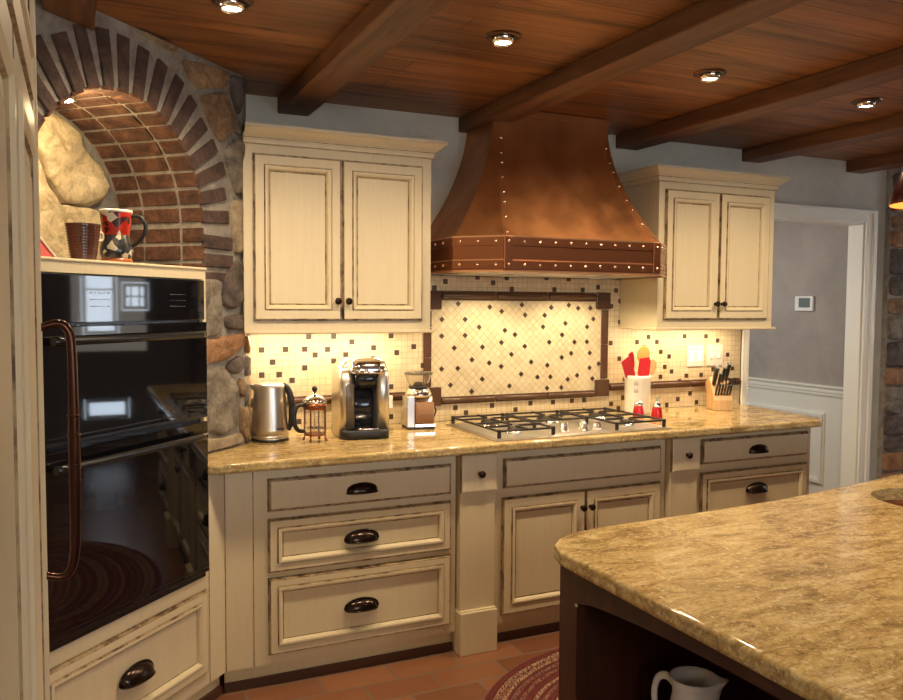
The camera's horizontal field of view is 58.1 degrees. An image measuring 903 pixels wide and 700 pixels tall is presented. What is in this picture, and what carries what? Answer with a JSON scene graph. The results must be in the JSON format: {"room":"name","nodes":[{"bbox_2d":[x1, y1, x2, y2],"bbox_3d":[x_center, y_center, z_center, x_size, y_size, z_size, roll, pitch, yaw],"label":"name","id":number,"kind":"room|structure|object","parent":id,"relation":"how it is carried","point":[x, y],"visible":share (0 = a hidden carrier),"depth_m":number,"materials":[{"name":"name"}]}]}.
{"room":"kitchen","nodes":[
{"label":"kitchen","id":0,"kind":"room"},
{"bbox_2d":[35,0,251,453],"bbox_3d":[-1.255,0.114,2.926,0.438,2.440,1.704,2,3,21],"label":"wall","id":1,"kind":"structure","parent":0,"point":[153,130],"depth_m":3.09,"materials":[{"name":"brick"}]},
{"bbox_2d":[64,96,75,102],"bbox_3d":[-1.266,-0.828,2.661,0.068,0.028,0.068,-1,4,-25],"label":"puck light","id":2,"kind":"object","parent":1,"relation":"attached to","point":[72,99],"visible":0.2,"depth_m":2.66,"materials":[{"name":"silver metal"}]},
{"bbox_2d":[215,631,558,699],"bbox_3d":[1.731,1.366,3.244,7.600,0.060,8.900,-1,4,-25],"label":"floor","id":3,"kind":"structure","parent":0,"point":[448,675],"depth_m":3.26,"materials":[{"name":"wood"}]},
{"bbox_2d":[0,0,81,699],"bbox_3d":[-0.817,0.273,0.859,0.781,2.360,1.550,-1,4,-25],"label":"tall cabinet","id":4,"kind":"object","parent":3,"relation":"on","point":[24,574],"visible":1,"depth_m":1.12,"materials":[{"name":"beige paint"}]},
{"bbox_2d":[41,256,225,699],"bbox_3d":[-1.225,0.530,2.734,0.551,1.632,0.905,2,3,20],"label":"tall cabinet","id":5,"kind":"object","parent":3,"relation":"on","point":[172,647],"visible":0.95,"depth_m":2.74,"materials":[{"name":"beige paint"}]},
{"bbox_2d":[40,236,56,256],"bbox_3d":[-1.213,-0.342,2.374,0.093,0.147,0.069,-3,4,-44],"label":"ornament","id":6,"kind":"object","parent":5,"relation":"on","point":[45,250],"visible":0.06,"depth_m":2.38,"materials":[{"name":"red ceramic"}]},
{"bbox_2d":[64,222,103,259],"bbox_3d":[-1.127,-0.330,2.490,0.103,0.111,0.107,0,3,-11],"label":"cup","id":7,"kind":"object","parent":5,"relation":"on","point":[83,239],"visible":0.97,"depth_m":2.45,"materials":[{"name":"brown ceramic"}]},
{"bbox_2d":[99,208,147,262],"bbox_3d":[-1.052,-0.361,2.584,0.136,0.165,0.102,2,3,22],"label":"patterned mug","id":8,"kind":"object","parent":5,"relation":"on","point":[117,245],"visible":0.95,"depth_m":2.55,"materials":[{"name":"multicoloured ceramic"}]},
{"bbox_2d":[41,256,206,269],"bbox_3d":[-1.117,-0.275,2.596,0.200,0.010,0.804,2,3,20],"label":"shelf","id":9,"kind":"object","parent":5,"relation":"attached to","point":[45,261],"depth_m":2.48,"materials":[{"name":"beige paint"}]},
{"bbox_2d":[41,273,209,652],"bbox_3d":[-1.220,0.301,2.678,0.548,1.079,0.731,2,3,20],"label":"double wall oven","id":10,"kind":"object","parent":5,"relation":"in","point":[141,342],"visible":0.84,"depth_m":2.55,"materials":[{"name":"black glass"}]},
{"bbox_2d":[224,456,455,692],"bbox_3d":[-0.538,0.868,3.547,0.965,0.874,0.646,-1,4,-25],"label":"base cabinet","id":11,"kind":"object","parent":3,"relation":"on","point":[337,568],"visible":0.99,"depth_m":3.27,"materials":[{"name":"beige paint"}]},
{"bbox_2d":[208,404,821,474],"bbox_3d":[0.394,0.393,3.924,3.310,0.038,0.724,-1,4,-25],"label":"countertop","id":12,"kind":"structure","parent":11,"relation":"on","point":[402,443],"depth_m":3.53,"materials":[{"name":"stone"}]},
{"bbox_2d":[250,382,294,442],"bbox_3d":[-0.779,0.264,3.510,0.171,0.250,0.159,2,4,30],"label":"electric kettle","id":13,"kind":"object","parent":12,"relation":"on","point":[271,423],"visible":0.97,"depth_m":3.45,"materials":[{"name":"silver metal"}]},
{"bbox_2d":[292,386,327,442],"bbox_3d":[-0.607,0.272,3.463,0.155,0.237,0.102,-2,4,-33],"label":"press","id":14,"kind":"object","parent":12,"relation":"on","point":[314,406],"visible":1,"depth_m":3.44,"materials":[{"name":"clear glass"}]},
{"bbox_2d":[331,356,388,439],"bbox_3d":[-0.412,0.206,3.668,0.222,0.352,0.302,-1,3,-19],"label":"pod coffee maker","id":15,"kind":"object","parent":12,"relation":"on","point":[360,384],"visible":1,"depth_m":3.58,"materials":[{"name":"black plastic"}]},
{"bbox_2d":[354,425,378,429],"bbox_3d":[-0.380,0.343,3.601,0.105,0.006,0.115,-1,3,-19],"label":"drip tray","id":16,"kind":"object","parent":15,"relation":"on","point":[356,427],"depth_m":3.58,"materials":[{"name":"silver metal"}]},
{"bbox_2d":[402,371,435,429],"bbox_3d":[-0.147,0.235,3.895,0.164,0.272,0.141,-1,3,-18],"label":"coffee grinder","id":17,"kind":"object","parent":12,"relation":"on","point":[418,405],"visible":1,"depth_m":3.84,"materials":[{"name":"silver plastic"}]},
{"bbox_2d":[446,407,671,441],"bbox_3d":[0.513,0.349,3.937,0.950,0.048,0.530,-1,4,-25],"label":"gas cooktop","id":18,"kind":"object","parent":12,"relation":"in","point":[602,422],"visible":1,"depth_m":3.87,"materials":[{"name":"silver metal"}]},
{"bbox_2d":[624,374,651,414],"bbox_3d":[1.016,0.241,4.448,0.150,0.212,0.150,-1,4,-25],"label":"utensil crock","id":19,"kind":"object","parent":12,"relation":"on","point":[636,388],"visible":0.8,"depth_m":4.39,"materials":[{"name":"beige ceramic"}]},
{"bbox_2d":[621,357,634,377],"bbox_3d":[0.977,0.180,4.416,0.126,0.288,0.030,-1,4,-25],"label":"spatula","id":20,"kind":"object","parent":19,"relation":"in","point":[627,365],"visible":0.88,"depth_m":4.40,"materials":[{"name":"red plastic"}]},
{"bbox_2d":[628,351,634,366],"bbox_3d":[0.989,0.164,4.449,0.057,0.315,0.017,-1,4,-25],"label":"spatula","id":21,"kind":"object","parent":19,"relation":"in","point":[631,354],"visible":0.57,"depth_m":4.43,"materials":[{"name":"red plastic"}]},
{"bbox_2d":[637,346,649,360],"bbox_3d":[1.045,0.148,4.487,0.094,0.344,0.028,0,3,-10],"label":"wooden spoon","id":22,"kind":"object","parent":19,"relation":"in","point":[643,351],"visible":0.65,"depth_m":4.48,"materials":[{"name":"orange wood"}]},
{"bbox_2d":[637,357,650,375],"bbox_3d":[1.042,0.180,4.406,0.073,0.289,0.024,2,4,31],"label":"spatula","id":23,"kind":"object","parent":19,"relation":"in","point":[644,363],"visible":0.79,"depth_m":4.40,"materials":[{"name":"red plastic"}]},
{"bbox_2d":[649,359,655,375],"bbox_3d":[1.066,0.187,4.470,0.116,0.271,0.038,0,3,-12],"label":"wooden spoon","id":24,"kind":"object","parent":19,"relation":"in","point":[653,362],"visible":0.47,"depth_m":4.46,"materials":[{"name":"brown wood"}]},
{"bbox_2d":[633,401,643,416],"bbox_3d":[0.989,0.311,4.302,0.060,0.088,0.060,-1,4,-25],"label":"salt shaker","id":25,"kind":"object","parent":12,"relation":"on","point":[638,405],"visible":0.84,"depth_m":4.28,"materials":[{"name":"red ceramic"}]},
{"bbox_2d":[651,396,662,418],"bbox_3d":[1.074,0.299,4.252,0.060,0.118,0.060,-1,4,-25],"label":"pepper mill","id":26,"kind":"object","parent":12,"relation":"on","point":[656,412],"visible":0.9,"depth_m":4.23,"materials":[{"name":"red ceramic"}]},
{"bbox_2d":[705,377,732,410],"bbox_3d":[1.532,0.247,4.662,0.104,0.184,0.169,0,3,-1],"label":"knife block","id":27,"kind":"object","parent":12,"relation":"on","point":[716,403],"visible":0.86,"depth_m":4.60,"materials":[{"name":"brown wood"}]},
{"bbox_2d":[712,365,719,385],"bbox_3d":[1.494,0.156,4.609,0.022,0.147,0.103,0,3,-1],"label":"knife","id":28,"kind":"object","parent":27,"relation":"in","point":[717,368],"visible":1,"depth_m":4.59,"materials":[{"name":"black plastic"}]},
{"bbox_2d":[717,372,722,386],"bbox_3d":[1.518,0.179,4.614,0.015,0.112,0.077,0,3,-1],"label":"knife","id":29,"kind":"object","parent":27,"relation":"in","point":[720,373],"visible":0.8,"depth_m":4.59,"materials":[{"name":"black plastic"}]},
{"bbox_2d":[721,365,726,382],"bbox_3d":[1.544,0.149,4.624,0.017,0.128,0.088,0,3,-1],"label":"knife","id":30,"kind":"object","parent":27,"relation":"in","point":[724,366],"visible":0.91,"depth_m":4.60,"materials":[{"name":"black plastic"}]},
{"bbox_2d":[724,362,731,381],"bbox_3d":[1.568,0.135,4.626,0.018,0.141,0.096,0,3,-1],"label":"knife","id":31,"kind":"object","parent":27,"relation":"in","point":[729,364],"visible":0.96,"depth_m":4.60,"materials":[{"name":"black plastic"}]},
{"bbox_2d":[726,378,735,388],"bbox_3d":[1.578,0.201,4.606,0.063,0.092,0.057,0,3,-1],"label":"scissors","id":32,"kind":"object","parent":27,"relation":"in","point":[727,378],"visible":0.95,"depth_m":4.59,"materials":[{"name":"black plastic"}]},
{"bbox_2d":[451,453,496,656],"bbox_3d":[-0.002,0.859,3.757,0.178,0.874,0.651,-1,4,-25],"label":"base cabinet","id":33,"kind":"object","parent":3,"relation":"on","point":[475,632],"visible":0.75,"depth_m":3.50,"materials":[{"name":"beige paint"}]},
{"bbox_2d":[485,648,558,699],"bbox_3d":[0.919,1.328,3.167,1.732,0.012,1.189,-1,4,-25],"label":"braided rug","id":34,"kind":"object","parent":3,"relation":"on","point":[537,678],"visible":0.04,"depth_m":3.23,"materials":[{"name":"red fabric"}]},
{"bbox_2d":[494,439,664,641],"bbox_3d":[0.493,0.848,4.019,0.934,0.874,0.647,-1,4,-25],"label":"base cabinet","id":35,"kind":"object","parent":3,"relation":"on","point":[543,496],"visible":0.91,"depth_m":3.69,"materials":[{"name":"beige paint"}]},
{"bbox_2d":[558,565,805,699],"bbox_3d":[1.557,0.979,1.778,2.164,0.876,1.505,-1,4,-25],"label":"base cabinet","id":36,"kind":"object","parent":3,"relation":"on","point":[610,648],"visible":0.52,"depth_m":2.02,"materials":[{"name":"brown wood"}]},
{"bbox_2d":[651,666,728,699],"bbox_3d":[0.561,0.858,1.919,0.143,0.208,0.134,0,3,-6],"label":"pitcher","id":37,"kind":"object","parent":36,"relation":"on","point":[687,682],"visible":1,"depth_m":1.94,"materials":[{"name":"white ceramic"}]},
{"bbox_2d":[554,473,902,699],"bbox_3d":[1.518,0.511,1.923,2.258,0.038,1.970,-1,4,-25],"label":"countertop","id":38,"kind":"structure","parent":36,"relation":"on","point":[804,593],"depth_m":1.77,"materials":[{"name":"stone"}]},
{"bbox_2d":[882,500,902,505],"bbox_3d":[1.464,0.573,2.508,0.350,0.150,0.350,-1,4,-25],"label":"bar sink","id":39,"kind":"object","parent":38,"relation":"in","point":[895,502],"visible":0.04,"depth_m":2.65,"materials":[{"name":"orange metal"}]},
{"bbox_2d":[664,437,700,517],"bbox_3d":[1.016,0.839,4.223,0.178,0.874,0.651,-1,4,-25],"label":"base cabinet","id":40,"kind":"object","parent":3,"relation":"on","point":[682,455],"visible":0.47,"depth_m":3.95,"materials":[{"name":"beige paint"}]},
{"bbox_2d":[696,428,810,512],"bbox_3d":[1.443,0.829,4.455,0.785,0.874,0.646,-1,4,-25],"label":"base cabinet","id":41,"kind":"object","parent":3,"relation":"on","point":[739,469],"visible":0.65,"depth_m":4.16,"materials":[{"name":"beige paint"}]},
{"bbox_2d":[96,0,902,160],"bbox_3d":[1.746,-1.130,3.105,7.600,0.060,8.900,-1,4,-25],"label":"ceiling","id":42,"kind":"structure","parent":0,"point":[447,66],"depth_m":3.03,"materials":[{"name":"brown wood"}]},
{"bbox_2d":[42,0,96,29],"bbox_3d":[-0.149,-0.916,0.267,0.145,0.072,5.067,-1,4,-25],"label":"ceiling beam","id":43,"kind":"structure","parent":42,"relation":"attached to","point":[81,12],"depth_m":2.41,"materials":[{"name":"brown wood"}]},
{"bbox_2d":[210,0,253,13],"bbox_3d":[-0.681,-1.067,2.522,0.132,0.028,0.132,-1,4,-25],"label":"recessed light","id":44,"kind":"object","parent":42,"relation":"in","point":[227,6],"visible":1,"depth_m":2.51,"materials":[{"name":"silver metal"}]},
{"bbox_2d":[277,0,451,115],"bbox_3d":[0.508,-0.956,1.041,0.145,0.072,5.928,-1,4,-25],"label":"ceiling beam","id":45,"kind":"structure","parent":42,"relation":"attached to","point":[383,24],"depth_m":2.80,"materials":[{"name":"brown wood"}]},
{"bbox_2d":[484,30,521,46],"bbox_3d":[0.180,-1.080,2.835,0.132,0.028,0.132,-1,4,-25],"label":"recessed light","id":46,"kind":"object","parent":42,"relation":"in","point":[499,38],"visible":1,"depth_m":2.81,"materials":[{"name":"white"}]},
{"bbox_2d":[459,0,807,132],"bbox_3d":[1.335,-0.972,1.420,0.145,0.072,5.928,-1,4,-25],"label":"ceiling beam","id":47,"kind":"structure","parent":42,"relation":"attached to","point":[704,21],"depth_m":2.85,"materials":[{"name":"brown wood"}]},
{"bbox_2d":[693,68,726,81],"bbox_3d":[1.039,-1.099,3.270,0.132,0.028,0.132,-1,4,-25],"label":"recessed light","id":48,"kind":"object","parent":42,"relation":"in","point":[705,75],"visible":1,"depth_m":3.24,"materials":[{"name":"white"}]},
{"bbox_2d":[616,47,902,149],"bbox_3d":[2.203,-0.989,1.818,0.145,0.072,5.928,-1,4,-25],"label":"ceiling beam","id":49,"kind":"structure","parent":42,"relation":"attached to","point":[881,68],"depth_m":3.48,"materials":[{"name":"brown wood"}]},
{"bbox_2d":[742,113,902,162],"bbox_3d":[3.032,-1.005,2.198,0.145,0.072,5.928,-1,4,-25],"label":"ceiling beam","id":50,"kind":"structure","parent":42,"relation":"attached to","point":[892,125],"depth_m":4.32,"materials":[{"name":"brown wood"}]},
{"bbox_2d":[850,97,881,108],"bbox_3d":[1.885,-1.118,3.699,0.132,0.028,0.132,-1,4,-25],"label":"recessed light","id":51,"kind":"object","parent":42,"relation":"in","point":[863,103],"visible":1,"depth_m":3.67,"materials":[{"name":"white"}]},
{"bbox_2d":[846,151,902,173],"bbox_3d":[3.835,-1.021,2.565,0.145,0.072,5.928,-1,4,-25],"label":"ceiling beam","id":52,"kind":"structure","parent":42,"relation":"attached to","point":[893,160],"depth_m":5.04,"materials":[{"name":"brown wood"}]},
{"bbox_2d":[888,169,902,208],"bbox_3d":[1.334,-0.724,2.184,0.264,0.658,0.264,-1,4,-25],"label":"pendant lamp","id":53,"kind":"object","parent":42,"relation":"hanging from","point":[896,199],"visible":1,"depth_m":2.21,"materials":[{"name":"red glass"}]},
{"bbox_2d":[246,94,902,480],"bbox_3d":[1.744,0.018,4.960,5.900,2.440,0.194,-1,4,-25],"label":"wall","id":54,"kind":"structure","parent":0,"point":[822,182],"depth_m":5.08,"materials":[{"name":"grey paint"}]},
{"bbox_2d":[241,122,447,333],"bbox_3d":[-0.503,-0.507,3.651,0.895,0.857,0.376,-1,4,-25],"label":"upper cabinet","id":55,"kind":"object","parent":54,"relation":"attached to","point":[337,224],"visible":0.99,"depth_m":3.49,"materials":[{"name":"beige paint"}]},
{"bbox_2d":[249,276,740,429],"bbox_3d":[0.417,-0.022,4.304,2.940,0.747,0.034,-1,4,-25],"label":"backsplash","id":56,"kind":"structure","parent":54,"relation":"attached to","point":[497,345],"depth_m":4.27,"materials":[{"name":"tile"}]},
{"bbox_2d":[389,395,392,407],"bbox_3d":[-0.325,0.296,3.926,0.040,0.143,0.121,2,4,24],"label":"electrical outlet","id":57,"kind":"object","parent":56,"relation":"attached to","point":[390,396],"visible":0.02,"depth_m":3.96,"materials":[{"name":"white plastic"}]},
{"bbox_2d":[687,345,703,366],"bbox_3d":[1.432,0.035,4.776,0.124,0.124,0.008,-1,4,-25],"label":"switch plate","id":58,"kind":"object","parent":56,"relation":"attached to","point":[695,353],"visible":1,"depth_m":4.77,"materials":[{"name":"beige plastic"}]},
{"bbox_2d":[706,345,722,365],"bbox_3d":[1.566,0.032,4.833,0.124,0.124,0.015,-1,4,-25],"label":"switch plate","id":59,"kind":"object","parent":56,"relation":"attached to","point":[714,353],"visible":1,"depth_m":4.83,"materials":[{"name":"beige plastic"}]},
{"bbox_2d":[431,112,665,279],"bbox_3d":[0.495,-0.753,3.977,1.202,0.796,0.605,-1,4,-25],"label":"range hood","id":60,"kind":"object","parent":54,"relation":"attached to","point":[539,194],"visible":0.97,"depth_m":3.83,"materials":[{"name":"orange metal"}]},
{"bbox_2d":[618,164,790,329],"bbox_3d":[1.387,-0.540,4.517,0.918,0.847,0.376,-1,4,-25],"label":"upper cabinet","id":61,"kind":"object","parent":54,"relation":"attached to","point":[716,227],"visible":0.99,"depth_m":4.37,"materials":[{"name":"beige paint"}]},
{"bbox_2d":[739,203,877,486],"bbox_3d":[2.247,0.159,5.223,1.140,2.135,0.146,-1,4,-25],"label":"door frame","id":62,"kind":"structure","parent":54,"relation":"in","point":[863,224],"depth_m":5.38,"materials":[{"name":"white wood"}]},
{"bbox_2d":[749,221,848,386],"bbox_3d":[2.482,-0.083,6.849,0.100,2.440,2.630,-1,4,-25],"label":"wall","id":63,"kind":"structure","parent":0,"point":[810,259],"depth_m":6.22,"materials":[{"name":"paint"}]},
{"bbox_2d":[748,388,842,493],"bbox_3d":[2.449,0.725,6.818,0.015,0.830,2.505,-1,4,-25],"label":"trim","id":64,"kind":"structure","parent":63,"relation":"attached to","point":[832,408],"depth_m":6.08,"materials":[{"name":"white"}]},
{"bbox_2d":[748,376,842,399],"bbox_3d":[2.436,0.265,6.785,0.050,0.092,2.505,-1,4,-25],"label":"trim","id":65,"kind":"structure","parent":63,"relation":"attached to","point":[827,391],"depth_m":6.27,"materials":[{"name":"white wood"}]},
{"bbox_2d":[795,296,814,310],"bbox_3d":[2.697,-0.355,6.215,0.024,0.114,0.170,-1,4,-25],"label":"thermostat","id":66,"kind":"object","parent":63,"relation":"attached to","point":[802,303],"visible":1,"depth_m":6.20,"materials":[{"name":"white plastic"}]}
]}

